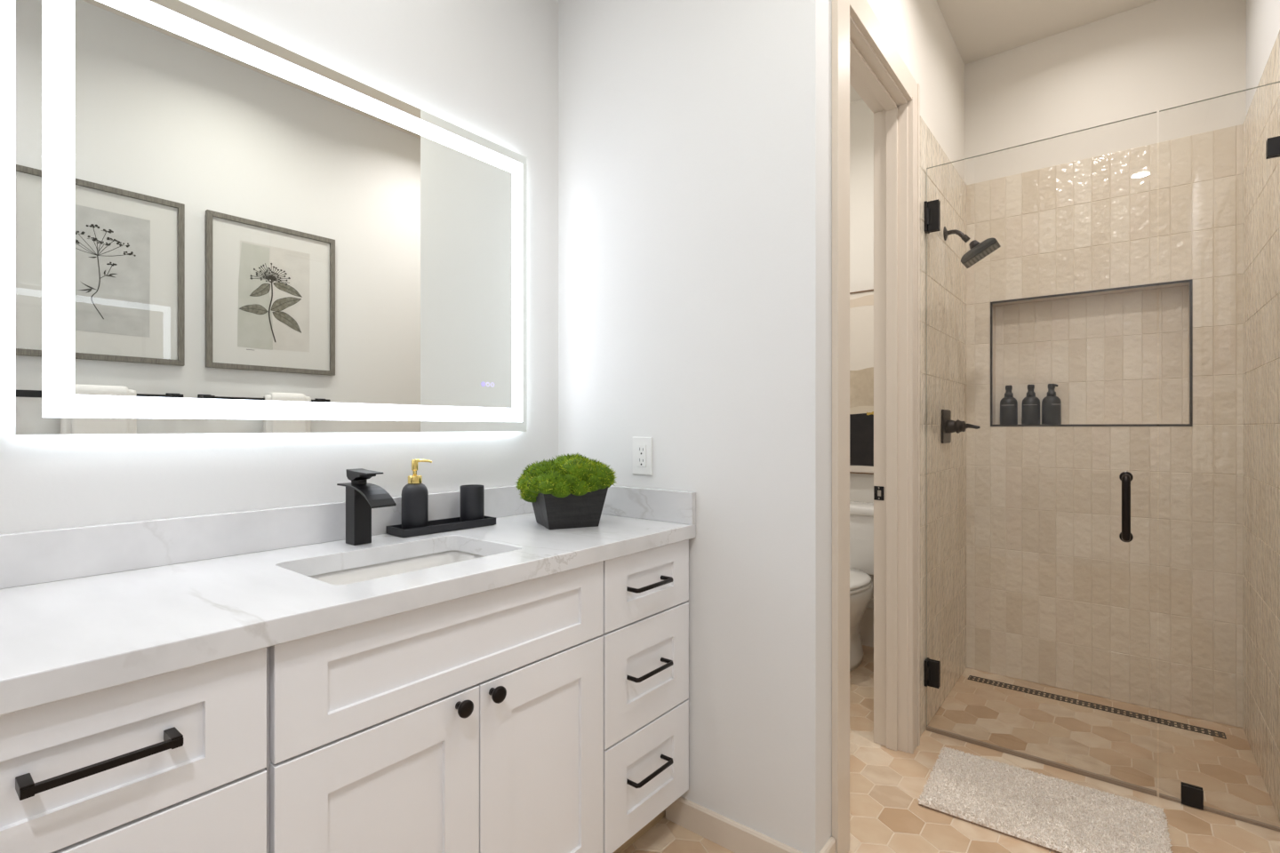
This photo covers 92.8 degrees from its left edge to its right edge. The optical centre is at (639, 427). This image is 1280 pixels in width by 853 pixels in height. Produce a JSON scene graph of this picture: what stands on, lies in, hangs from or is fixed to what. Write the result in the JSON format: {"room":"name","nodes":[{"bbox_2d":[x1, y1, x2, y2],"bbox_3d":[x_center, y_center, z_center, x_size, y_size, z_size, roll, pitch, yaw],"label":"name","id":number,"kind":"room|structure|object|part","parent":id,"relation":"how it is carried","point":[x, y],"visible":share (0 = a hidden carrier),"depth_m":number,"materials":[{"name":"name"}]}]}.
{"room":"bathroom","nodes":[
{"label":"bathroom","id":0,"kind":"room"},
{"bbox_2d":[0,0,558,534],"bbox_3d":[-0.567,-0.302,1.889,0.120,2.976,5.090,0,0,39],"label":"wall","id":1,"kind":"structure","parent":0,"point":[488,69],"depth_m":1.58,"materials":[{"name":"white paint"}]},
{"bbox_2d":[0,485,534,589],"bbox_3d":[-0.755,0.236,1.539,0.020,0.094,1.529,0,0,39],"label":"backsplash","id":2,"kind":"structure","parent":1,"relation":"attached to","point":[27,558],"depth_m":1.28,"materials":[{"name":"white stone"}]},
{"bbox_2d":[15,0,527,434],"bbox_3d":[-0.746,-0.433,1.539,0.036,0.893,1.169,0,0,39],"label":"mirror","id":3,"kind":"object","parent":1,"relation":"attached to","point":[220,228],"visible":1,"depth_m":1.34,"materials":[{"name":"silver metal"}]},
{"bbox_2d":[558,0,831,852],"bbox_3d":[0.117,-0.302,1.897,0.940,2.976,0.115,0,0,39],"label":"wall","id":4,"kind":"structure","parent":0,"point":[695,136],"depth_m":1.73,"materials":[{"name":"white paint"}]},
{"bbox_2d":[632,437,652,475],"bbox_3d":[0.007,0.089,1.906,0.077,0.118,0.008,0,0,39],"label":"wall outlet plate","id":5,"kind":"object","parent":4,"relation":"attached to","point":[642,446],"visible":1,"depth_m":1.90,"materials":[{"name":"white plastic"}]},
{"bbox_2d":[637,445,646,467],"bbox_3d":[0.005,0.089,1.904,0.034,0.068,0.002,0,0,39],"label":"receptacle","id":6,"kind":"object","parent":5,"relation":"attached to","point":[641,449],"depth_m":1.90,"materials":[{"name":"white plastic"}]},
{"bbox_2d":[665,796,835,852],"bbox_3d":[0.301,1.141,1.736,0.478,0.078,0.118,0,0,39],"label":"baseboard","id":7,"kind":"structure","parent":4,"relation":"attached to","point":[723,831],"depth_m":1.71,"materials":[{"name":"beige paint"}]},
{"bbox_2d":[866,0,966,736],"bbox_3d":[1.020,-0.302,2.361,0.125,2.976,1.735,0,0,39],"label":"wall","id":8,"kind":"structure","parent":0,"point":[946,272],"depth_m":2.58,"materials":[{"name":"tile"}]},
{"bbox_2d":[832,0,919,852],"bbox_3d":[0.734,-0.046,1.993,0.139,2.453,0.817,0,0,39],"label":"door frame","id":9,"kind":"structure","parent":8,"relation":"in","point":[864,57],"depth_m":2.22,"materials":[{"name":"beige paint"}]},
{"bbox_3d":[0.889,0.245,2.269,0.036,0.052,0.004,0,0,39],"label":"strike plate","id":10,"kind":"part","parent":9,"relation":"part of","materials":[{"name":"black metal"}]},
{"bbox_2d":[940,409,980,443],"bbox_3d":[1.372,-0.004,2.596,0.137,0.144,0.146,0,0,39],"label":"shower valve","id":11,"kind":"object","parent":8,"relation":"attached to","point":[948,426],"visible":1,"depth_m":2.59,"materials":[{"name":"black metal"}]},
{"bbox_3d":[1.322,-0.004,2.635,0.010,0.144,0.146,0,0,39],"label":"wall plate","id":12,"kind":"part","parent":11,"relation":"part of","materials":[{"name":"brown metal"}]},
{"bbox_3d":[1.398,-0.004,2.572,0.067,0.024,0.024,0,0,42],"label":"lever","id":13,"kind":"part","parent":11,"relation":"part of","materials":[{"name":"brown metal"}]},
{"bbox_2d":[943,226,1000,268],"bbox_3d":[1.398,-0.776,2.574,0.204,0.184,0.096,0,0,39],"label":"shower","id":14,"kind":"object","parent":8,"relation":"attached to","point":[979,251],"visible":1,"depth_m":2.55,"materials":[{"name":"black metal"}]},
{"bbox_3d":[1.358,-0.817,2.607,0.096,0.065,0.027,0,0,39],"label":"arm","id":15,"kind":"part","parent":14,"relation":"part of","materials":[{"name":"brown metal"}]},
{"bbox_2d":[923,112,1156,796],"bbox_3d":[1.384,0.085,2.167,0.690,2.189,0.123,0,0,39],"label":"shower door","id":16,"kind":"structure","parent":8,"relation":"attached to","point":[932,221],"depth_m":2.18,"materials":[{"name":"clear glass"}]},
{"bbox_3d":[1.594,0.261,1.999,0.035,0.230,0.123,0,0,39],"label":"handle","id":17,"kind":"part","parent":16,"relation":"part of","materials":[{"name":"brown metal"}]},
{"bbox_2d":[622,645,1279,852],"bbox_3d":[0.235,1.240,1.251,2.170,0.120,5.090,0,0,39],"label":"floor","id":18,"kind":"structure","parent":0,"point":[886,785],"depth_m":2.12,"materials":[{"name":"beige tile"}]},
{"bbox_2d":[0,648,266,852],"bbox_3d":[-0.880,0.751,0.924,0.588,0.857,0.380,0,0,39],"label":"base cabinet","id":19,"kind":"object","parent":18,"relation":"on","point":[175,762],"visible":0.94,"depth_m":0.80,"materials":[{"name":"white paint"}]},
{"bbox_3d":[-0.663,0.413,0.755,0.038,0.014,0.152,0,0,39],"label":"handle","id":20,"kind":"part","parent":19,"relation":"part of","materials":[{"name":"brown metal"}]},
{"bbox_3d":[-0.681,0.654,0.769,0.020,0.282,0.376,0,0,39],"label":"drawer","id":21,"kind":"part","parent":19,"relation":"part of","materials":[{"name":"white paint"}]},
{"bbox_2d":[264,561,603,852],"bbox_3d":[-0.525,0.751,1.371,0.586,0.857,0.746,0,0,39],"label":"base cabinet","id":22,"kind":"object","parent":18,"relation":"on","point":[474,724],"visible":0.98,"depth_m":1.16,"materials":[{"name":"white paint"}]},
{"bbox_2d":[0,485,695,715],"bbox_3d":[-0.537,0.256,1.367,0.575,0.134,1.529,0,0,39],"label":"countertop","id":23,"kind":"structure","parent":22,"relation":"on","point":[84,610],"depth_m":1.13,"materials":[{"name":"white stone"}]},
{"bbox_2d":[336,468,396,545],"bbox_3d":[-0.659,0.193,1.466,0.169,0.181,0.060,0,0,39],"label":"faucet","id":24,"kind":"object","parent":23,"relation":"on","point":[362,496],"visible":1,"depth_m":1.47,"materials":[{"name":"black metal"}]},
{"bbox_3d":[-0.664,0.115,1.470,0.102,0.026,0.041,0,0,39],"label":"lever","id":25,"kind":"part","parent":24,"relation":"part of","materials":[{"name":"black metal"}]},
{"bbox_3d":[-0.659,0.161,1.466,0.169,0.048,0.060,0,0,39],"label":"spout","id":26,"kind":"part","parent":24,"relation":"part of","materials":[{"name":"black metal"}]},
{"bbox_2d":[309,550,484,585],"bbox_3d":[-0.515,0.394,1.347,0.315,0.142,0.465,0,0,39],"label":"sink basin","id":27,"kind":"object","parent":23,"relation":"in","point":[349,576],"visible":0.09,"depth_m":1.48,"materials":[{"name":"white ceramic"}]},
{"bbox_2d":[386,515,495,537],"bbox_3d":[-0.545,0.272,1.692,0.090,0.022,0.284,0,0,42],"label":"tray","id":28,"kind":"object","parent":23,"relation":"on","point":[449,524],"visible":0.87,"depth_m":1.65,"materials":[{"name":"black plastic"}]},
{"bbox_2d":[401,458,431,529],"bbox_3d":[-0.601,0.180,1.630,0.067,0.191,0.069,0,0,39],"label":"soap dispenser","id":29,"kind":"object","parent":28,"relation":"on","point":[414,494],"visible":0.9,"depth_m":1.60,"materials":[{"name":"black ceramic"}]},
{"bbox_2d":[401,483,428,529],"bbox_3d":[-0.601,0.212,1.629,0.067,0.126,0.067,0,0,39],"label":"bottle","id":30,"kind":"object","parent":29,"relation":"attached to","point":[414,496],"depth_m":1.60,"materials":[{"name":"black ceramic"}]},
{"bbox_2d":[460,484,484,521],"bbox_3d":[-0.485,0.222,1.761,0.067,0.107,0.067,0,0,39],"label":"tumbler","id":31,"kind":"object","parent":28,"relation":"on","point":[472,496],"visible":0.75,"depth_m":1.73,"materials":[{"name":"black ceramic"}]},
{"bbox_2d":[514,453,616,529],"bbox_3d":[-0.215,0.177,1.775,0.277,0.211,0.273,0,0,-25],"label":"planter","id":32,"kind":"object","parent":23,"relation":"on","point":[568,492],"visible":1,"depth_m":1.70,"materials":[{"name":"black wood"}]},
{"bbox_3d":[-0.213,0.217,1.778,0.195,0.132,0.195,0,0,-23],"label":"pot","id":33,"kind":"part","parent":32,"relation":"part of","materials":[{"name":"black wood"}]},
{"bbox_3d":[-0.442,0.788,1.070,0.020,0.551,0.372,0,0,39],"label":"door","id":34,"kind":"part","parent":22,"relation":"part of","materials":[{"name":"white paint"}]},
{"bbox_3d":[-0.337,0.534,1.162,0.032,0.033,0.033,0,0,39],"label":"knob","id":35,"kind":"part","parent":22,"relation":"part of","materials":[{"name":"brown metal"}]},
{"bbox_3d":[-0.288,0.534,1.224,0.032,0.033,0.033,0,0,39],"label":"knob","id":36,"kind":"part","parent":22,"relation":"part of","materials":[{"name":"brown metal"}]},
{"bbox_3d":[-0.211,0.788,1.360,0.020,0.551,0.365,0,0,39],"label":"door","id":37,"kind":"part","parent":22,"relation":"part of","materials":[{"name":"white paint"}]},
{"bbox_2d":[601,539,688,852],"bbox_3d":[-0.172,0.751,1.809,0.594,0.857,0.380,0,0,39],"label":"base cabinet","id":38,"kind":"object","parent":18,"relation":"on","point":[645,635],"visible":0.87,"depth_m":1.62,"materials":[{"name":"white paint"}]},
{"bbox_3d":[0.021,0.654,1.652,0.020,0.282,0.368,0,0,39],"label":"drawer","id":39,"kind":"part","parent":38,"relation":"part of","materials":[{"name":"white paint"}]},
{"bbox_3d":[0.021,0.932,1.652,0.020,0.264,0.368,0,0,39],"label":"drawer","id":40,"kind":"part","parent":38,"relation":"part of","materials":[{"name":"white paint"}]},
{"bbox_3d":[0.021,0.417,1.652,0.020,0.181,0.368,0,0,39],"label":"drawer","id":41,"kind":"part","parent":38,"relation":"part of","materials":[{"name":"white paint"}]},
{"bbox_3d":[0.030,0.914,1.621,0.044,0.011,0.164,0,0,39],"label":"handle","id":42,"kind":"part","parent":38,"relation":"part of","materials":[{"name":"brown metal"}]},
{"bbox_3d":[0.030,0.645,1.621,0.044,0.011,0.164,0,0,39],"label":"handle","id":43,"kind":"part","parent":38,"relation":"part of","materials":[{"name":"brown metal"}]},
{"bbox_3d":[0.030,0.417,1.621,0.044,0.011,0.164,0,0,39],"label":"handle","id":44,"kind":"part","parent":38,"relation":"part of","materials":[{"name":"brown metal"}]},
{"bbox_2d":[849,501,873,671],"bbox_3d":[0.968,0.789,3.038,0.460,0.781,0.712,0,0,39],"label":"toilet","id":45,"kind":"object","parent":18,"relation":"on","point":[861,514],"visible":0.19,"depth_m":3.06,"materials":[{"name":"white ceramic"}]},
{"bbox_3d":[0.904,0.753,2.958,0.376,0.019,0.506,0,0,39],"label":"seat","id":46,"kind":"part","parent":45,"relation":"part of","materials":[{"name":"white ceramic"}]},
{"bbox_3d":[0.904,0.731,2.958,0.376,0.023,0.506,0,0,39],"label":"seat lid","id":47,"kind":"part","parent":45,"relation":"part of","materials":[{"name":"white ceramic"}]},
{"bbox_3d":[1.121,0.595,3.231,0.440,0.300,0.216,0,0,39],"label":"tank","id":48,"kind":"part","parent":45,"relation":"part of","materials":[{"name":"white ceramic"}]},
{"bbox_3d":[1.117,0.422,3.227,0.460,0.046,0.231,0,0,39],"label":"tank lid","id":49,"kind":"part","parent":45,"relation":"part of","materials":[{"name":"white ceramic"}]},
{"bbox_2d":[918,746,1173,852],"bbox_3d":[1.233,1.166,1.881,0.633,0.026,0.430,0,0,39],"label":"bath mat","id":50,"kind":"object","parent":18,"relation":"on","point":[1052,814],"visible":1,"depth_m":1.85,"materials":[{"name":"beige fabric"}]},
{"bbox_2d":[967,675,1226,739],"bbox_3d":[1.894,1.179,2.602,0.878,0.004,0.055,0,0,39],"label":"linear drain","id":51,"kind":"object","parent":18,"relation":"on","point":[990,682],"visible":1,"depth_m":2.56,"materials":[{"name":"black metal"}]},
{"bbox_2d":[849,0,1157,103],"bbox_3d":[0.235,-1.840,1.251,2.170,0.100,5.090,0,0,39],"label":"ceiling","id":52,"kind":"structure","parent":0,"point":[980,29],"depth_m":2.67,"materials":[{"name":"beige paint"}]},
{"bbox_2d":[849,0,1246,727],"bbox_3d":[1.661,-0.302,3.042,1.930,2.976,0.150,0,0,39],"label":"wall","id":53,"kind":"structure","parent":0,"point":[1055,596],"depth_m":2.66,"materials":[{"name":"tile"}]},
{"bbox_2d":[849,289,873,474],"bbox_3d":[1.190,-0.242,3.310,0.600,0.985,0.037,0,0,39],"label":"picture","id":54,"kind":"object","parent":53,"relation":"attached to","point":[861,303],"visible":0.34,"depth_m":3.29,"materials":[{"name":"brown wood"}]},
{"bbox_2d":[859,608,873,647],"bbox_3d":[1.184,1.077,3.331,0.825,0.205,0.013,0,0,39],"label":"baseboard","id":55,"kind":"structure","parent":53,"relation":"attached to","point":[867,624],"depth_m":3.29,"materials":[{"name":"beige paint"}]},
{"bbox_2d":[1000,385,1017,424],"bbox_3d":[1.766,-0.106,2.921,0.074,0.189,0.074,0,0,39],"label":"pump bottle","id":56,"kind":"object","parent":53,"relation":"in","point":[1008,404],"visible":0.94,"depth_m":2.89,"materials":[{"name":"black plastic"}]},
{"bbox_2d":[1021,384,1039,424],"bbox_3d":[1.836,-0.106,2.864,0.074,0.189,0.074,0,0,39],"label":"pump bottle","id":57,"kind":"object","parent":53,"relation":"in","point":[1030,404],"visible":0.98,"depth_m":2.84,"materials":[{"name":"black plastic"}]},
{"bbox_2d":[1041,384,1061,424],"bbox_3d":[1.899,-0.106,2.815,0.074,0.189,0.074,0,0,-13],"label":"pump bottle","id":58,"kind":"object","parent":53,"relation":"in","point":[1051,404],"visible":0.94,"depth_m":2.79,"materials":[{"name":"black plastic"}]},
{"bbox_2d":[990,279,1192,426],"bbox_3d":[1.967,-0.304,2.708,0.722,0.598,0.010,0,0,39],"label":"trim","id":59,"kind":"structure","parent":53,"relation":"attached to","point":[1190,281],"depth_m":2.62,"materials":[{"name":"grey metal"}]},
{"bbox_2d":[1242,0,1279,821],"bbox_3d":[1.033,-0.302,0.616,0.130,2.976,5.090,0,0,39],"label":"wall","id":60,"kind":"structure","parent":0,"point":[1261,175],"depth_m":2.06,"materials":[{"name":"tile"}]},
{"bbox_2d":[1159,80,1279,831],"bbox_3d":[1.766,0.085,1.862,0.276,2.189,0.024,0,0,39],"label":"glass panel","id":61,"kind":"object","parent":60,"relation":"attached to","point":[1192,796],"visible":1,"depth_m":1.87,"materials":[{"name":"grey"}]},
{"bbox_3d":[1.766,0.083,1.863,0.274,2.186,0.010,0,0,39],"label":"glass","id":62,"kind":"part","parent":61,"relation":"part of","materials":[{"name":"grey"}]}
]}

